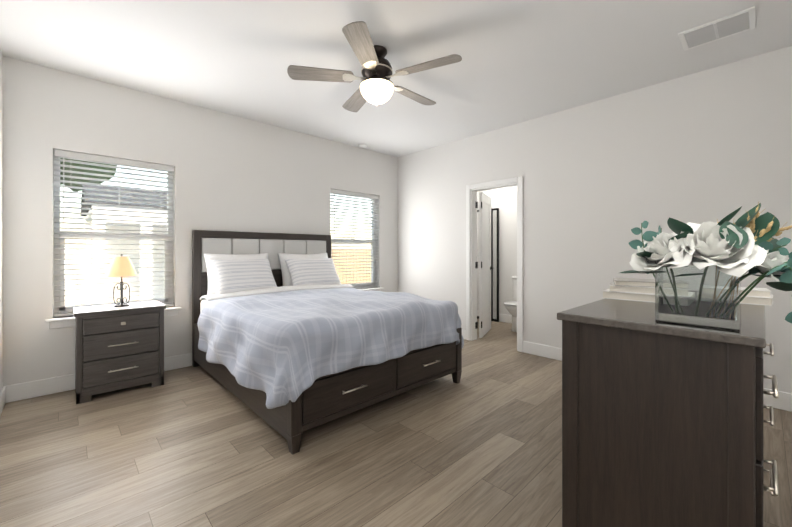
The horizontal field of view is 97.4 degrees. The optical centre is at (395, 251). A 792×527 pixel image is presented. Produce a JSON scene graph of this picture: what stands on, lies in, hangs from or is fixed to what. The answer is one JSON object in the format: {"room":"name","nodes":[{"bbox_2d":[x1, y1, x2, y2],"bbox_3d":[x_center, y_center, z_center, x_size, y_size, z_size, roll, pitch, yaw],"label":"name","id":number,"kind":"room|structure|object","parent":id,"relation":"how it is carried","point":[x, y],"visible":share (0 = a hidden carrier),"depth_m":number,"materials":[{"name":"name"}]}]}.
{"room":"bedroom","nodes":[
{"label":"bedroom","id":0,"kind":"room"},
{"bbox_2d":[0,49,2,390],"bbox_3d":[-1.495,-0.171,0.958,0.120,2.740,4.800,0,0,-43],"label":"wall","id":1,"kind":"structure","parent":0,"point":[1,220],"depth_m":2.69,"materials":[{"name":"white paint"}]},
{"bbox_2d":[0,386,6,414],"bbox_3d":[-1.445,1.132,1.004,0.016,0.135,4.800,0,0,-43],"label":"baseboard","id":2,"kind":"structure","parent":1,"relation":"attached to","point":[3,393],"depth_m":2.65,"materials":[{"name":"white"}]},
{"bbox_2d":[3,56,397,385],"bbox_3d":[-1.069,-0.170,4.777,6.150,2.740,0.160,0,0,-43],"label":"wall","id":3,"kind":"structure","parent":0,"point":[235,173],"depth_m":3.51,"materials":[{"name":"white paint"}]},
{"bbox_2d":[7,353,191,402],"bbox_3d":[-1.521,1.133,4.228,4.280,0.135,0.016,0,0,-43],"label":"baseboard","id":4,"kind":"structure","parent":3,"relation":"attached to","point":[43,387],"depth_m":2.92,"materials":[{"name":"white"}]},
{"bbox_2d":[53,151,172,315],"bbox_3d":[-2.655,-0.150,3.325,0.886,1.436,0.067,0,0,-43],"label":"window","id":5,"kind":"structure","parent":3,"relation":"in","point":[61,303],"depth_m":3.21,"materials":[{"name":"white plastic"}]},
{"bbox_2d":[54,149,173,316],"bbox_3d":[-2.599,-0.153,3.266,0.874,1.426,0.074,0,0,-43],"label":"window blind","id":6,"kind":"object","parent":5,"relation":"attached to","point":[102,159],"visible":0.92,"depth_m":3.21,"materials":[{"name":"white plastic"}]},
{"bbox_2d":[45,306,180,328],"bbox_3d":[-2.592,0.613,3.258,0.980,0.085,0.139,0,0,-43],"label":"sill","id":7,"kind":"structure","parent":3,"relation":"attached to","point":[61,322],"depth_m":2.98,"materials":[{"name":"white"}]},
{"bbox_2d":[330,194,374,287],"bbox_3d":[-0.662,-0.149,5.213,0.896,1.436,0.067,0,0,-43],"label":"window","id":8,"kind":"structure","parent":3,"relation":"in","point":[371,274],"depth_m":5.30,"materials":[{"name":"white plastic"}]},
{"bbox_2d":[330,189,378,288],"bbox_3d":[-0.607,-0.152,5.153,0.884,1.426,0.074,0,0,-43],"label":"window blind","id":9,"kind":"object","parent":8,"relation":"attached to","point":[352,194],"visible":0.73,"depth_m":5.15,"materials":[{"name":"white plastic"}]},
{"bbox_2d":[358,287,383,290],"bbox_3d":[-0.599,0.613,5.146,0.990,0.085,0.139,0,0,-43],"label":"sill","id":10,"kind":"structure","parent":3,"relation":"attached to","point":[374,289],"depth_m":5.31,"materials":[{"name":"white"}]},
{"bbox_2d":[0,319,791,526],"bbox_3d":[0.614,1.230,2.927,6.450,0.060,5.160,0,0,-43],"label":"floor","id":11,"kind":"structure","parent":0,"point":[479,444],"depth_m":2.02,"materials":[{"name":"brown wood"}]},
{"bbox_2d":[73,300,165,403],"bbox_3d":[-2.418,0.842,3.052,0.604,0.715,0.456,0,0,-43],"label":"nightstand","id":12,"kind":"object","parent":11,"relation":"on","point":[117,348],"visible":1,"depth_m":2.90,"materials":[{"name":"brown wood"}]},
{"bbox_2d":[105,254,136,306],"bbox_3d":[-2.428,0.255,3.077,0.224,0.460,0.224,0,0,-43],"label":"lamp","id":13,"kind":"object","parent":12,"relation":"on","point":[121,267],"visible":1,"depth_m":3.03,"materials":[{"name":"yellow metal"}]},
{"bbox_2d":[192,230,463,454],"bbox_3d":[-0.740,0.490,3.383,1.896,1.420,2.306,0,0,-43],"label":"bed","id":14,"kind":"object","parent":11,"relation":"on","point":[296,343],"visible":1,"depth_m":2.69,"materials":[{"name":"white fabric"}]},
{"bbox_2d":[208,259,276,293],"bbox_3d":[-1.605,0.275,3.691,0.700,0.470,0.180,0,-34,-46],"label":"pillow","id":15,"kind":"object","parent":14,"relation":"on","point":[229,276],"depth_m":3.59,"materials":[{"name":"white fabric"}]},
{"bbox_2d":[285,258,340,285],"bbox_3d":[-1.002,0.275,4.262,0.700,0.470,0.180,0,-34,-41],"label":"pillow","id":16,"kind":"object","parent":14,"relation":"on","point":[298,271],"depth_m":4.15,"materials":[{"name":"white fabric"}]},
{"bbox_2d":[197,288,463,408],"bbox_3d":[-0.559,0.669,3.189,1.911,0.544,1.790,0,0,-43],"label":"comforter","id":17,"kind":"object","parent":14,"relation":"on","point":[300,348],"depth_m":2.49,"materials":[{"name":"grey fabric"}]},
{"bbox_2d":[477,208,498,321],"bbox_3d":[1.438,0.236,6.188,0.068,1.930,0.840,0,0,-43],"label":"shower door","id":18,"kind":"structure","parent":11,"relation":"on","point":[497,271],"depth_m":5.95,"materials":[{"name":"black metal"}]},
{"bbox_2d":[504,276,516,331],"bbox_3d":[1.902,0.803,5.305,0.685,0.795,0.440,0,0,-43],"label":"toilet","id":19,"kind":"object","parent":11,"relation":"on","point":[511,307],"visible":0.33,"depth_m":5.19,"materials":[{"name":"white ceramic"}]},
{"bbox_2d":[557,298,778,526],"bbox_3d":[1.165,0.704,1.415,1.220,0.990,0.514,0,0,-43],"label":"dresser","id":20,"kind":"object","parent":11,"relation":"on","point":[662,425],"visible":0.85,"depth_m":1.00,"materials":[{"name":"brown wood"}]},
{"bbox_2d":[602,278,654,301],"bbox_3d":[1.106,0.168,1.528,0.252,0.082,0.308,0,0,-43],"label":"books","id":21,"kind":"object","parent":20,"relation":"on","point":[636,289],"visible":0.69,"depth_m":1.48,"materials":[{"name":"white paper"}]},
{"bbox_2d":[620,202,791,332],"bbox_3d":[0.874,0.038,0.956,0.196,0.343,0.416,0,0,-43],"label":"vase","id":22,"kind":"object","parent":20,"relation":"on","point":[701,270],"visible":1,"depth_m":0.93,"materials":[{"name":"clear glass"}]},
{"bbox_2d":[741,287,772,305],"bbox_3d":[1.419,0.182,1.459,0.158,0.055,0.225,0,0,-43],"label":"books","id":23,"kind":"object","parent":20,"relation":"on","point":[758,296],"visible":0.42,"depth_m":1.37,"materials":[{"name":"white paper"}]},
{"bbox_2d":[0,0,791,156],"bbox_3d":[0.614,-1.590,2.928,6.450,0.100,5.160,0,0,-43],"label":"ceiling","id":24,"kind":"structure","parent":0,"point":[523,61],"depth_m":2.68,"materials":[{"name":"white paint"}]},
{"bbox_2d":[358,144,366,147],"bbox_3d":[-0.486,-1.522,5.041,0.124,0.034,0.124,0,0,-43],"label":"smoke detector","id":25,"kind":"object","parent":24,"relation":"attached to","point":[362,145],"visible":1,"depth_m":5.00,"materials":[{"name":"white plastic"}]},
{"bbox_2d":[287,21,461,111],"bbox_3d":[-0.114,-1.327,2.713,1.232,0.426,1.276,0,0,-43],"label":"ceiling fan","id":26,"kind":"object","parent":24,"relation":"hanging from","point":[377,87],"visible":1,"depth_m":2.58,"materials":[{"name":"brown wood"}]},
{"bbox_2d":[678,6,755,50],"bbox_3d":[2.230,-1.534,2.421,0.300,0.012,0.380,0,0,-43],"label":"ceiling vent","id":27,"kind":"object","parent":24,"relation":"in","point":[724,27],"visible":1,"depth_m":2.40,"materials":[{"name":"white metal"}]},
{"bbox_2d":[477,186,516,314],"bbox_3d":[2.767,-0.169,4.995,0.120,2.740,4.800,0,0,-43],"label":"wall","id":28,"kind":"structure","parent":0,"point":[504,200],"depth_m":5.89,"materials":[{"name":"white paint"}]},
{"bbox_2d":[477,310,511,322],"bbox_3d":[2.030,1.133,5.674,0.016,0.135,2.800,0,0,-43],"label":"baseboard","id":29,"kind":"structure","parent":28,"relation":"attached to","point":[506,318],"depth_m":5.88,"materials":[{"name":"white"}]},
{"bbox_2d":[398,46,791,392],"bbox_3d":[1.722,-0.170,4.005,0.120,2.740,4.800,0,0,-43],"label":"wall","id":30,"kind":"structure","parent":0,"point":[602,178],"depth_m":3.48,"materials":[{"name":"white paint"}]},
{"bbox_2d":[462,329,465,339],"bbox_3d":[0.498,1.133,5.197,0.016,0.135,1.325,0,0,-43],"label":"baseboard","id":31,"kind":"structure","parent":30,"relation":"attached to","point":[463,330],"depth_m":4.73,"materials":[{"name":"white wood"}]},
{"bbox_2d":[475,201,477,328],"bbox_3d":[1.099,0.191,4.731,0.046,1.730,0.012,0,0,-43],"label":"door hinges","id":32,"kind":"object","parent":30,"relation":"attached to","point":[476,266],"depth_m":4.73,"materials":[{"name":"black metal"}]},
{"bbox_2d":[479,192,493,337],"bbox_3d":[1.294,0.189,5.061,0.614,2.000,0.286,0,0,-43],"label":"door","id":33,"kind":"structure","parent":30,"relation":"in","point":[485,268],"depth_m":4.96,"materials":[{"name":"white painted wood"},{"name":"black metal"}]},
{"bbox_2d":[466,176,522,351],"bbox_3d":[1.281,0.154,4.469,0.156,2.092,0.804,0,0,-43],"label":"door frame","id":34,"kind":"structure","parent":30,"relation":"attached to","point":[502,183],"depth_m":4.67,"materials":[{"name":"white wood"}]},
{"bbox_2d":[523,341,791,411],"bbox_3d":[2.416,1.132,3.172,0.016,0.135,2.635,0,0,-43],"label":"baseboard","id":35,"kind":"structure","parent":30,"relation":"attached to","point":[784,402],"depth_m":3.80,"materials":[{"name":"white"}]},
{"label":"outside","id":36,"kind":"structure","parent":0,"visible":0},
{"bbox_3d":[-18.652,1.618,26.427,70.000,0.020,55.420,0,0,-43],"label":"ground","id":37,"kind":"structure","parent":36,"visible":0},
{"bbox_2d":[60,158,116,191],"bbox_3d":[-12.802,-2.017,12.213,4.647,7.240,5.086,0,0,-43],"label":"tree","id":38,"kind":"object","parent":37,"relation":"on","point":[84,175],"depth_m":12.33,"materials":[{"name":"green plant"}]},
{"bbox_2d":[65,184,370,306],"bbox_3d":[-3.500,0.093,7.743,22.300,3.016,7.390,0,0,-43],"label":"house","id":39,"kind":"structure","parent":37,"relation":"on","point":[351,264],"depth_m":7.02,"materials":[{"name":"grey"}]}
]}

